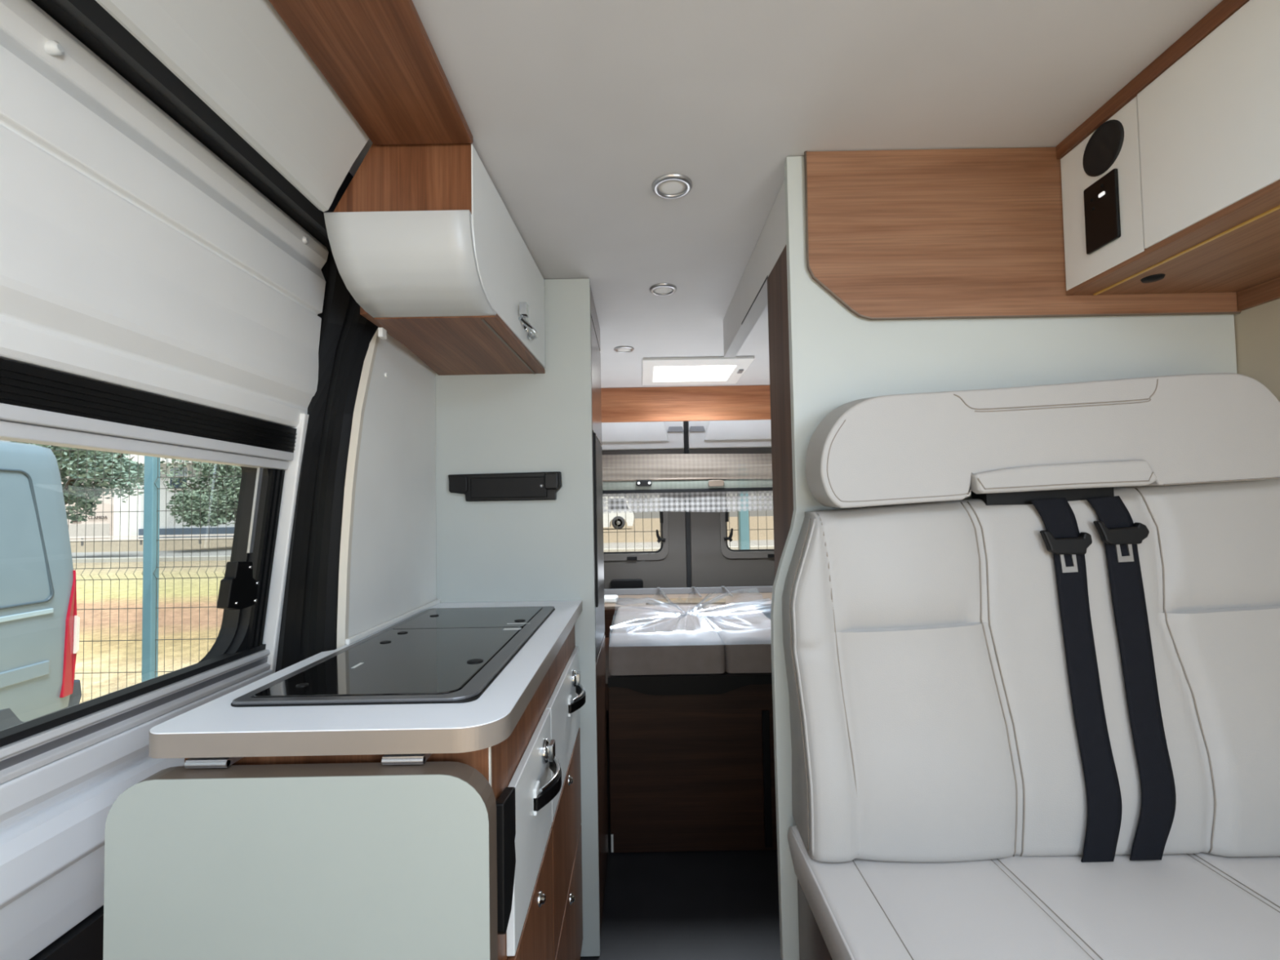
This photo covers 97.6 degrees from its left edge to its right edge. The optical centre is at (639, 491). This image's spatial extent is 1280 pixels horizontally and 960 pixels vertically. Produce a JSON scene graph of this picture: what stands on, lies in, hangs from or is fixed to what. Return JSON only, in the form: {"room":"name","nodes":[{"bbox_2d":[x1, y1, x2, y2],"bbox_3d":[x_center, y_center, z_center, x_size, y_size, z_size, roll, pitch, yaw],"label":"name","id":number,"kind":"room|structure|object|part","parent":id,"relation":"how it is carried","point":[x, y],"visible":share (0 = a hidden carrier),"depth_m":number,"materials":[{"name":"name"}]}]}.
{"room":"vehicle interior","nodes":[
{"label":"vehicle interior","id":0,"kind":"room"},
{"bbox_2d":[336,328,436,648],"bbox_3d":[-0.583,0.005,1.339,0.018,0.760,0.494,-1,-2,0],"label":"wall","id":1,"kind":"structure","parent":0,"point":[388,567],"depth_m":1.29,"materials":[{"name":"white plastic"}]},
{"bbox_2d":[0,0,328,959],"bbox_3d":[-0.765,0.335,0.238,0.218,1.792,1.898,-1,-2,0],"label":"door","id":2,"kind":"structure","parent":1,"relation":"in","point":[154,302],"depth_m":0.78,"materials":[{"name":"white metal"}]},
{"bbox_3d":[-0.814,0.917,0.218,0.060,0.629,1.898,-1,-2,0],"label":"step trim","id":3,"kind":"part","parent":2,"relation":"part of","materials":[{"name":"black plastic"}]},
{"bbox_3d":[-0.797,0.314,0.221,0.075,0.040,1.863,-1,-2,0],"label":"sill rail","id":4,"kind":"part","parent":2,"relation":"part of","materials":[{"name":"white plastic"}]},
{"bbox_3d":[-0.814,0.469,0.234,0.115,0.266,1.898,-1,-2,0],"label":"panel","id":5,"kind":"part","parent":2,"relation":"part of","materials":[{"name":"white plastic"}]},
{"bbox_3d":[-0.738,-0.096,0.231,0.045,0.040,1.855,-1,-2,0],"label":"window rail","id":6,"kind":"part","parent":2,"relation":"part of","materials":[{"name":"grey plastic"}]},
{"bbox_3d":[-0.722,-0.363,0.261,0.102,0.397,1.895,-1,-2,0],"label":"panel","id":7,"kind":"part","parent":2,"relation":"part of","materials":[{"name":"white plastic"}]},
{"bbox_3d":[-0.758,0.111,1.178,0.124,0.545,0.034,-1,-2,0],"label":"edge frame","id":8,"kind":"part","parent":2,"relation":"part of","materials":[{"name":"white plastic"}]},
{"bbox_2d":[275,251,377,672],"bbox_3d":[-0.711,0.052,1.169,0.324,1.260,0.165,-1,-2,0],"label":"trim","id":9,"kind":"structure","parent":1,"relation":"attached to","point":[308,621],"depth_m":1.15,"materials":[{"name":"plastic"}]},
{"bbox_2d":[70,515,773,703],"bbox_3d":[-19.938,3.629,44.914,200.000,0.001,150.000,-1,-2,0],"label":"ground","id":10,"kind":"structure","parent":0,"point":[190,597],"depth_m":11.24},
{"bbox_2d":[0,440,81,730],"bbox_3d":[-5.188,0.730,1.669,1.974,2.300,5.280,-1,-2,0],"label":"van","id":11,"kind":"object","parent":10,"relation":"on","point":[40,623],"visible":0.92,"depth_m":3.93,"materials":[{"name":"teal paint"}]},
{"bbox_3d":[-4.206,1.238,2.992,0.026,0.140,1.980,-1,-2,0],"label":"moulding","id":12,"kind":"part","parent":11,"relation":"part of","materials":[{"name":"grey paint"}]},
{"bbox_2d":[59,569,79,697],"bbox_3d":[-4.244,1.050,4.151,0.098,0.916,0.113,-1,-2,0],"label":"tail light","id":13,"kind":"object","parent":11,"relation":"attached to","point":[69,620],"depth_m":4.13,"materials":[{"name":"red plastic"}]},
{"bbox_2d":[61,453,235,539],"bbox_3d":[-40.038,-0.559,53.775,25.718,9.700,8.600,-1,-2,0],"label":"building","id":14,"kind":"structure","parent":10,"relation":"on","point":[101,526],"depth_m":50.02,"materials":[{"name":"white stone"}]},
{"bbox_3d":[-41.522,-1.747,50.388,1.500,0.789,0.045,-1,-2,0],"label":"pane","id":15,"kind":"part","parent":14,"relation":"part of","materials":[{"name":"glass"}]},
{"bbox_3d":[-41.504,-0.744,50.353,1.500,0.931,0.045,-1,-2,0],"label":"pane","id":16,"kind":"part","parent":14,"relation":"part of","materials":[{"name":"clear glass"}]},
{"bbox_2d":[141,455,159,682],"bbox_3d":[-4.348,0.753,4.980,0.080,2.450,0.080,-1,-2,0],"label":"fence post","id":17,"kind":"object","parent":10,"relation":"on","point":[151,494],"visible":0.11,"depth_m":4.96,"materials":[{"name":"teal metal"}]},
{"bbox_2d":[51,448,144,702],"bbox_3d":[-5.668,0.787,4.963,2.550,2.330,0.038,-1,-2,0],"label":"wire fence","id":18,"kind":"object","parent":17,"relation":"attached to","point":[52,450],"visible":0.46,"depth_m":4.98,"materials":[{"name":"metal"}]},
{"bbox_2d":[152,457,241,677],"bbox_3d":[-3.028,0.739,4.963,2.550,2.330,0.038,-1,-2,0],"label":"wire fence","id":19,"kind":"object","parent":17,"relation":"attached to","point":[209,476],"visible":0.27,"depth_m":4.99,"materials":[{"name":"grey metal"}]},
{"bbox_2d":[69,533,233,546],"bbox_3d":[-43.463,3.496,38.009,32.962,0.640,0.160,-1,-2,0],"label":"guard rail","id":20,"kind":"object","parent":10,"relation":"on","point":[205,535],"visible":0.5,"depth_m":37.94,"materials":[{"name":"grey metal"}]},
{"bbox_3d":[-43.466,3.325,37.975,32.962,0.300,0.080,-1,-2,0],"label":"rail","id":21,"kind":"part","parent":20,"relation":"part of","materials":[{"name":"silver metal"}]},
{"bbox_2d":[160,457,241,528],"bbox_3d":[-22.261,0.321,30.063,5.281,5.698,5.901,-1,-2,0],"label":"tree","id":22,"kind":"object","parent":10,"relation":"on","point":[233,494],"visible":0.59,"depth_m":28.53,"materials":[{"name":"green plant"}]},
{"bbox_2d":[71,539,773,558],"bbox_3d":[-19.949,2.989,26.676,180.000,0.030,6.500,-1,-2,0],"label":"road","id":23,"kind":"object","parent":10,"relation":"on","point":[770,542],"visible":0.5,"depth_m":27.37,"materials":[{"name":"grey asphalt"}]},
{"bbox_2d":[9,440,144,523],"bbox_3d":[-23.920,-0.452,23.806,4.590,6.874,4.295,-1,-2,0],"label":"tree","id":24,"kind":"object","parent":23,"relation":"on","point":[102,471],"visible":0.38,"depth_m":23.64,"materials":[{"name":"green plant"}]},
{"bbox_2d":[72,545,773,563],"bbox_3d":[-19.953,2.801,23.080,180.000,0.160,0.500,-1,-2,0],"label":"kerb","id":25,"kind":"object","parent":10,"relation":"on","point":[637,549],"visible":0.25,"depth_m":22.83,"materials":[{"name":"concrete"}]},
{"bbox_2d":[602,496,634,529],"bbox_3d":[-4.266,2.074,53.018,7.500,3.100,2.290,-1,-2,0],"label":"truck","id":26,"kind":"object","parent":10,"relation":"on","point":[618,522],"visible":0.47,"depth_m":51.94,"materials":[{"name":"white paint"}]},
{"bbox_2d":[737,493,749,549],"bbox_3d":[0.931,0.658,4.980,0.080,2.450,0.080,-1,-2,0],"label":"fence post","id":27,"kind":"object","parent":10,"relation":"on","point":[744,529],"visible":0.02,"depth_m":4.95,"materials":[{"name":"teal metal"}]},
{"bbox_2d":[602,493,738,551],"bbox_3d":[-0.389,0.692,4.963,2.550,2.330,0.038,-1,-2,0],"label":"wire fence","id":28,"kind":"object","parent":27,"relation":"attached to","point":[729,530],"visible":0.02,"depth_m":4.99,"materials":[{"name":"black metal"}]},
{"bbox_2d":[748,493,773,549],"bbox_3d":[2.251,0.644,4.963,2.550,2.330,0.038,-1,-2,0],"label":"wire fence","id":29,"kind":"object","parent":27,"relation":"attached to","point":[757,529],"visible":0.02,"depth_m":4.99,"materials":[{"name":"metal"}]},
{"bbox_2d":[606,711,608,727],"bbox_3d":[0.270,1.193,3.311,1.757,0.289,0.260,-1,-2,0],"label":"wall","id":30,"kind":"structure","parent":0,"point":[607,712],"depth_m":3.18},
{"bbox_2d":[601,421,686,595],"bbox_3d":[-0.169,0.250,3.418,0.894,1.598,0.070,-1,-2,0],"label":"door","id":31,"kind":"structure","parent":30,"relation":"in","point":[666,566],"depth_m":3.41,"materials":[{"name":"grey plastic"}]},
{"bbox_3d":[0.217,-0.377,3.415,0.098,0.032,0.017,-1,-2,0],"label":"hinge plate","id":32,"kind":"part","parent":31,"relation":"part of","materials":[{"name":"grey metal"}]},
{"bbox_2d":[683,421,691,594],"bbox_3d":[0.293,0.243,3.437,0.026,1.597,0.054,-1,-2,0],"label":"seal","id":33,"kind":"object","parent":31,"relation":"attached to","point":[686,448],"visible":0.29,"depth_m":3.41,"materials":[{"name":"black rubber"}]},
{"bbox_2d":[688,419,774,594],"bbox_3d":[0.717,0.243,3.418,0.816,1.616,0.070,-1,-2,0],"label":"door","id":34,"kind":"structure","parent":30,"relation":"in","point":[713,563],"depth_m":3.41,"materials":[{"name":"grey plastic"}]},
{"bbox_3d":[0.347,-0.380,3.415,0.098,0.032,0.017,-1,-2,0],"label":"hinge plate","id":35,"kind":"part","parent":34,"relation":"part of","materials":[{"name":"grey metal"}]},
{"bbox_2d":[580,727,780,959],"bbox_3d":[0.203,1.289,1.236,1.960,0.040,4.360,-1,-2,0],"label":"floor","id":36,"kind":"structure","parent":0,"point":[708,904],"depth_m":1.74,"materials":[{"name":"plastic"}]},
{"bbox_2d":[184,624,585,959],"bbox_3d":[-0.338,0.799,1.112,0.416,0.948,0.893,-1,-2,0],"label":"base cabinet","id":37,"kind":"object","parent":36,"relation":"on","point":[533,775],"visible":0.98,"depth_m":0.94,"materials":[{"name":"brown wood"}]},
{"bbox_2d":[102,753,497,959],"bbox_3d":[-0.380,0.635,0.644,0.430,0.648,0.050,-1,-2,0],"label":"table","id":38,"kind":"object","parent":37,"relation":"attached to","point":[394,858],"visible":0.98,"depth_m":0.63,"materials":[{"name":"laminate"}]},
{"bbox_2d":[148,599,582,758],"bbox_3d":[-0.375,0.304,1.115,0.424,0.041,0.923,-1,-2,0],"label":"countertop","id":39,"kind":"structure","parent":37,"relation":"on","point":[215,728],"depth_m":0.68,"materials":[{"name":"white laminate"}]},
{"bbox_2d":[231,606,555,706],"bbox_3d":[-0.384,0.290,1.097,0.332,0.009,0.716,-1,-2,0],"label":"cooktop","id":40,"kind":"object","parent":39,"relation":"in","point":[433,655],"visible":1,"depth_m":0.91,"materials":[{"name":"glass"}]},
{"bbox_3d":[-0.390,0.286,0.975,0.278,0.005,0.428,-1,-2,0],"label":"hob lid","id":41,"kind":"part","parent":40,"relation":"part of","materials":[{"name":"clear glass"}]},
{"bbox_3d":[-0.390,0.298,1.315,0.278,0.005,0.244,-1,-2,0],"label":"sink lid","id":42,"kind":"part","parent":40,"relation":"part of","materials":[{"name":"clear glass"}]},
{"bbox_3d":[-0.172,0.465,0.716,0.014,0.159,0.066,-1,-2,0],"label":"socket plate","id":43,"kind":"part","parent":37,"relation":"part of","materials":[{"name":"black plastic"}]},
{"bbox_3d":[-0.174,0.519,0.909,0.012,0.216,0.316,-1,-2,0],"label":"drawer","id":44,"kind":"part","parent":37,"relation":"part of","materials":[{"name":"white laminate"}]},
{"bbox_3d":[-0.167,0.918,0.895,0.012,0.570,0.316,-1,-2,0],"label":"door","id":45,"kind":"part","parent":37,"relation":"part of","materials":[{"name":"brown wood"}]},
{"bbox_3d":[-0.166,0.492,0.899,0.006,0.042,0.030,-1,-2,0],"label":"handle","id":46,"kind":"part","parent":37,"relation":"part of","materials":[{"name":"silver metal"}]},
{"bbox_3d":[-0.161,0.672,0.923,0.010,0.022,0.022,-1,-2,0],"label":"knob","id":47,"kind":"part","parent":37,"relation":"part of","materials":[{"name":"silver metal"}]},
{"bbox_3d":[-0.174,0.533,1.314,0.012,0.216,0.487,-1,-2,0],"label":"drawer","id":48,"kind":"part","parent":37,"relation":"part of","materials":[{"name":"white laminate"}]},
{"bbox_3d":[-0.170,0.776,1.306,0.012,0.258,0.487,-1,-2,0],"label":"drawer","id":49,"kind":"part","parent":37,"relation":"part of","materials":[{"name":"brown wood"}]},
{"bbox_3d":[-0.165,1.064,1.296,0.012,0.306,0.487,-1,-2,0],"label":"drawer","id":50,"kind":"part","parent":37,"relation":"part of","materials":[{"name":"brown wood"}]},
{"bbox_3d":[-0.166,0.507,1.323,0.006,0.042,0.030,-1,-2,0],"label":"handle","id":51,"kind":"part","parent":37,"relation":"part of","materials":[{"name":"silver metal"}]},
{"bbox_3d":[-0.161,0.673,1.303,0.010,0.022,0.022,-1,-2,0],"label":"knob","id":52,"kind":"part","parent":37,"relation":"part of","materials":[{"name":"silver metal"}]},
{"bbox_3d":[-0.156,0.942,1.294,0.010,0.022,0.022,-1,-2,0],"label":"knob","id":53,"kind":"part","parent":37,"relation":"part of","materials":[{"name":"silver metal"}]},
{"bbox_2d":[435,278,608,956],"bbox_3d":[-0.358,0.347,1.793,0.472,1.896,0.433,-1,-2,0],"label":"partition wall","id":54,"kind":"structure","parent":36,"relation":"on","point":[550,420],"depth_m":1.59,"materials":[{"name":"white laminate"}]},
{"bbox_2d":[448,471,562,501],"bbox_3d":[-0.379,-0.013,1.567,0.317,0.079,0.041,-1,-2,0],"label":"wall holder","id":55,"kind":"object","parent":54,"relation":"attached to","point":[537,486],"visible":1,"depth_m":1.56,"materials":[{"name":"black plastic"}]},
{"bbox_3d":[-0.131,0.083,1.648,0.009,0.510,0.025,-1,-2,0],"label":"handle","id":56,"kind":"part","parent":54,"relation":"part of","materials":[{"name":"black plastic"}]},
{"bbox_3d":[-0.146,-0.339,1.824,0.011,0.335,0.397,-1,-2,0],"label":"door","id":57,"kind":"part","parent":54,"relation":"part of","materials":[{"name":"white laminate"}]},
{"bbox_3d":[-0.137,0.164,1.807,0.011,0.660,0.397,-1,-2,0],"label":"door","id":58,"kind":"part","parent":54,"relation":"part of","materials":[{"name":"black glass"}]},
{"bbox_3d":[-0.124,0.882,1.782,0.011,0.762,0.397,-1,-2,0],"label":"door","id":59,"kind":"part","parent":54,"relation":"part of","materials":[{"name":"white laminate"}]},
{"bbox_2d":[604,586,777,853],"bbox_3d":[0.267,0.919,2.590,1.740,0.781,1.180,-1,-2,0],"label":"bed base","id":60,"kind":"object","parent":36,"relation":"on","point":[691,757],"visible":0.5,"depth_m":2.02,"materials":[{"name":"brown wood"}]},
{"bbox_2d":[604,595,617,603],"bbox_3d":[-0.160,0.568,2.952,0.085,0.030,0.100,-1,-2,0],"label":"packet","id":61,"kind":"object","parent":60,"relation":"on","point":[607,598],"visible":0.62,"depth_m":2.90,"materials":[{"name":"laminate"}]},
{"bbox_2d":[608,604,725,675],"bbox_3d":[0.099,0.614,2.397,0.425,0.124,0.742,-1,-2,0],"label":"mattress","id":62,"kind":"object","parent":60,"relation":"on","point":[653,640],"visible":1,"depth_m":2.04,"materials":[{"name":"grey fabric"}]},
{"bbox_2d":[645,598,725,604],"bbox_3d":[0.241,0.570,2.905,0.414,0.008,0.147,-1,-2,3],"label":"cardboard","id":63,"kind":"object","parent":60,"relation":"on","point":[666,601],"visible":1,"depth_m":2.87,"materials":[{"name":"cardboard"}]},
{"bbox_2d":[604,592,772,608],"bbox_3d":[0.261,0.585,2.997,1.740,0.014,0.370,-1,-2,0],"label":"shelf","id":64,"kind":"object","parent":60,"relation":"attached to","point":[759,600],"depth_m":3.03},
{"bbox_3d":[0.224,0.696,2.017,0.678,0.066,0.020,-1,-2,0],"label":"rail","id":65,"kind":"part","parent":60,"relation":"part of","materials":[{"name":"black plastic"}]},
{"bbox_3d":[0.229,0.993,2.027,0.678,0.596,0.020,-1,-2,0],"label":"panel","id":66,"kind":"part","parent":60,"relation":"part of","materials":[{"name":"brown wood"}]},
{"bbox_2d":[720,586,733,596],"bbox_3d":[0.482,0.555,3.118,0.023,0.042,0.157,-1,-2,-9],"label":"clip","id":67,"kind":"object","parent":60,"relation":"attached to","point":[721,586],"visible":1,"depth_m":3.12,"materials":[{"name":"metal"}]},
{"bbox_2d":[703,604,771,673],"bbox_3d":[0.443,0.608,2.397,0.257,0.124,0.742,-1,-2,0],"label":"mattress","id":68,"kind":"object","parent":60,"relation":"on","point":[744,630],"visible":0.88,"depth_m":2.09,"materials":[{"name":"grey fabric"}]},
{"bbox_2d":[782,373,1279,959],"bbox_3d":[0.690,0.515,0.703,0.862,1.448,0.641,-1,-2,0],"label":"seat","id":69,"kind":"object","parent":36,"relation":"on","point":[940,799],"visible":1,"depth_m":0.91,"materials":[{"name":"white leather"}]},
{"bbox_3d":[0.686,0.279,0.954,0.862,0.602,0.152,-1,-2,0],"label":"backrest","id":70,"kind":"part","parent":69,"relation":"part of","materials":[{"name":"white leather"}]},
{"bbox_2d":[787,825,1279,959],"bbox_3d":[0.695,0.620,0.697,0.858,0.102,0.637,-1,-2,0],"label":"seat cushion","id":71,"kind":"object","parent":69,"relation":"on","point":[1204,903],"depth_m":0.78,"materials":[{"name":"white leather"}]},
{"bbox_2d":[971,487,1114,505],"bbox_3d":[0.702,0.002,0.979,0.218,0.043,0.042,-1,-2,0],"label":"slot","id":72,"kind":"object","parent":69,"relation":"attached to","point":[1073,496],"depth_m":0.96,"materials":[{"name":"black plastic"}]},
{"bbox_2d":[1030,497,1122,862],"bbox_3d":[0.708,0.293,0.907,0.089,0.567,0.058,-1,-2,0],"label":"belt","id":73,"kind":"object","parent":69,"relation":"on","point":[1062,538],"visible":1,"depth_m":0.91,"materials":[{"name":"black fabric"}]},
{"bbox_3d":[0.713,0.111,0.933,0.042,0.048,0.007,-1,-2,0],"label":"steel plate","id":74,"kind":"part","parent":73,"relation":"part of","materials":[{"name":"silver metal"}]},
{"bbox_2d":[1085,495,1176,860],"bbox_3d":[0.802,0.290,0.908,0.092,0.567,0.058,-1,-2,0],"label":"belt","id":75,"kind":"object","parent":69,"relation":"on","point":[1115,526],"visible":1,"depth_m":0.91,"materials":[{"name":"black fabric"}]},
{"bbox_3d":[0.808,0.094,0.935,0.042,0.048,0.007,-1,-2,0],"label":"steel plate","id":76,"kind":"part","parent":75,"relation":"part of","materials":[{"name":"silver metal"}]},
{"bbox_2d":[348,0,1222,387],"bbox_3d":[0.258,-0.646,1.303,1.780,0.030,4.360,-1,-2,0],"label":"ceiling","id":77,"kind":"structure","parent":0,"point":[572,110],"depth_m":0.92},
{"bbox_2d":[31,0,353,251],"bbox_3d":[-0.659,-0.604,0.186,0.183,0.158,2.130,-1,-2,0],"label":"seal","id":78,"kind":"object","parent":77,"relation":"attached to","point":[86,20],"visible":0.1,"depth_m":0.77,"materials":[{"name":"black rubber"}]},
{"bbox_2d":[95,0,368,212],"bbox_3d":[-0.522,-0.607,0.055,0.090,0.166,1.868,-1,-2,0],"label":"lining","id":79,"kind":"object","parent":77,"relation":"attached to","point":[240,58],"visible":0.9,"depth_m":0.76,"materials":[{"name":"white plastic"}]},
{"bbox_2d":[268,0,473,145],"bbox_3d":[-0.385,-0.655,0.060,0.177,0.013,1.874,-1,-2,0],"label":"ceiling strip","id":80,"kind":"object","parent":77,"relation":"attached to","point":[379,57],"visible":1,"depth_m":0.82,"materials":[{"name":"brown wood"}]},
{"bbox_2d":[323,142,545,375],"bbox_3d":[-0.415,-0.470,1.293,0.324,0.293,0.616,-1,-2,0],"label":"upper cabinet","id":81,"kind":"object","parent":77,"relation":"attached to","point":[422,237],"visible":1,"depth_m":1.03,"materials":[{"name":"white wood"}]},
{"bbox_3d":[-0.428,-0.558,1.069,0.251,0.133,0.133,-1,-2,0],"label":"panel","id":82,"kind":"part","parent":81,"relation":"part of","materials":[{"name":"brown wood"}]},
{"bbox_3d":[-0.291,-0.486,1.299,0.012,0.258,0.595,-1,-2,3],"label":"door","id":83,"kind":"part","parent":81,"relation":"part of","materials":[{"name":"white laminate"}]},
{"bbox_3d":[-0.267,-0.404,1.368,0.032,0.055,0.167,-1,-2,0],"label":"handle","id":84,"kind":"part","parent":81,"relation":"part of","materials":[{"name":"silver metal"}]},
{"bbox_2d":[613,346,634,352],"bbox_3d":[-0.066,-0.587,2.323,0.084,0.008,0.084,-1,-2,0],"label":"recessed light","id":85,"kind":"object","parent":77,"relation":"in","point":[620,348],"visible":1,"depth_m":2.31,"materials":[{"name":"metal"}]},
{"bbox_2d":[648,283,676,295],"bbox_3d":[0.070,-0.611,1.700,0.084,0.008,0.084,-1,-2,0],"label":"recessed light","id":86,"kind":"object","parent":77,"relation":"in","point":[660,289],"visible":1,"depth_m":1.69,"materials":[{"name":"metal"}]},
{"bbox_2d":[651,173,692,199],"bbox_3d":[0.066,-0.629,1.160,0.084,0.008,0.084,-1,-2,0],"label":"recessed light","id":87,"kind":"object","parent":77,"relation":"in","point":[668,186],"visible":1,"depth_m":1.15,"materials":[{"name":"metal"}]},
{"bbox_2d":[600,385,770,422],"bbox_3d":[0.240,-0.476,3.058,1.754,0.187,0.020,-1,-2,0],"label":"beam","id":88,"kind":"structure","parent":77,"relation":"attached to","point":[736,402],"depth_m":3.05,"materials":[{"name":"brown wood"}]},
{"bbox_2d":[642,355,754,385],"bbox_3d":[0.258,-0.588,2.707,0.493,0.049,0.490,-1,-2,0],"label":"window","id":89,"kind":"structure","parent":77,"relation":"attached to","point":[690,370],"depth_m":2.74,"materials":[{"name":"white plastic"}]},
{"bbox_3d":[0.254,-0.604,2.727,0.380,0.006,0.310,-1,-2,0],"label":"pane","id":90,"kind":"part","parent":89,"relation":"part of","materials":[{"name":"white plastic"}]},
{"bbox_2d":[723,179,786,357],"bbox_3d":[0.315,-0.550,1.537,0.040,0.147,0.906,-1,-2,0],"label":"ceiling recess side","id":91,"kind":"structure","parent":77,"relation":"attached to","point":[748,302],"depth_m":1.46,"materials":[{"name":"white paint"}]},
{"bbox_2d":[767,244,793,577],"bbox_3d":[0.322,0.385,1.153,0.030,1.754,0.204,-1,-2,0],"label":"door","id":92,"kind":"structure","parent":91,"relation":"in","point":[777,284],"depth_m":1.19,"materials":[{"name":"brown wood"}]},
{"bbox_2d":[770,155,1237,959],"bbox_3d":[0.689,0.303,1.044,0.885,1.897,0.020,-1,-2,0],"label":"wall","id":93,"kind":"structure","parent":0,"point":[838,357],"depth_m":1.05,"materials":[{"name":"white laminate"}]},
{"bbox_2d":[804,146,1241,319],"bbox_3d":[0.714,-0.489,1.054,0.806,0.331,0.012,-1,-2,0],"label":"wooden wall panel","id":94,"kind":"object","parent":93,"relation":"attached to","point":[955,233],"visible":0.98,"depth_m":1.05,"materials":[{"name":"brown wood"}]},
{"bbox_2d":[1234,298,1279,401],"bbox_3d":[1.150,0.302,1.270,0.032,1.900,4.360,-1,-2,0],"label":"wall","id":95,"kind":"structure","parent":0,"point":[1257,328],"depth_m":1.01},
{"bbox_2d":[1056,0,1279,295],"bbox_3d":[0.950,-0.533,0.283,0.334,0.289,1.531,-1,-2,0],"label":"upper cabinet","id":96,"kind":"object","parent":95,"relation":"attached to","point":[1172,184],"visible":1,"depth_m":0.84,"materials":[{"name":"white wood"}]},
{"bbox_3d":[0.789,-0.476,0.957,0.006,0.116,0.066,-1,-2,0],"label":"control panel","id":97,"kind":"part","parent":96,"relation":"part of","materials":[{"name":"black plastic"}]},
{"bbox_3d":[0.798,-0.501,0.967,0.014,0.250,0.161,-1,-2,0],"label":"speaker panel","id":98,"kind":"part","parent":96,"relation":"part of","materials":[{"name":"white laminate"}]},
{"bbox_3d":[0.792,-0.662,0.288,0.020,0.025,1.531,-1,-2,0],"label":"trim","id":99,"kind":"part","parent":96,"relation":"part of","materials":[{"name":"brown wood"}]},
{"bbox_3d":[0.797,-0.516,0.550,0.016,0.248,0.666,-1,-2,0],"label":"door","id":100,"kind":"part","parent":96,"relation":"part of","materials":[{"name":"white laminate"}]},
{"bbox_2d":[1236,276,1279,311],"bbox_3d":[1.116,-0.379,0.278,0.009,0.034,1.530,-1,-2,0],"label":"wall strip","id":101,"kind":"object","parent":95,"relation":"attached to","point":[1269,291],"visible":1,"depth_m":1.01,"materials":[{"name":"brown wood"}]},
{"bbox_3d":[-0.638,0.377,2.519,0.030,1.900,1.860,-1,-2,0],"label":"wall","id":102,"kind":"structure","parent":0,"visible":0},
{"bbox_2d":[602,453,773,513],"bbox_3d":[0.249,-0.045,3.208,1.700,0.344,0.068,-1,-2,0],"label":"screen","id":103,"kind":"object","parent":102,"relation":"attached to","point":[635,474],"visible":0.64,"depth_m":3.21,"materials":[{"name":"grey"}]},
{"bbox_3d":[0.249,-0.071,3.209,1.700,0.012,0.012,-1,-2,0],"label":"rod","id":104,"kind":"part","parent":103,"relation":"part of","materials":[{"name":"white metal"}]}
]}

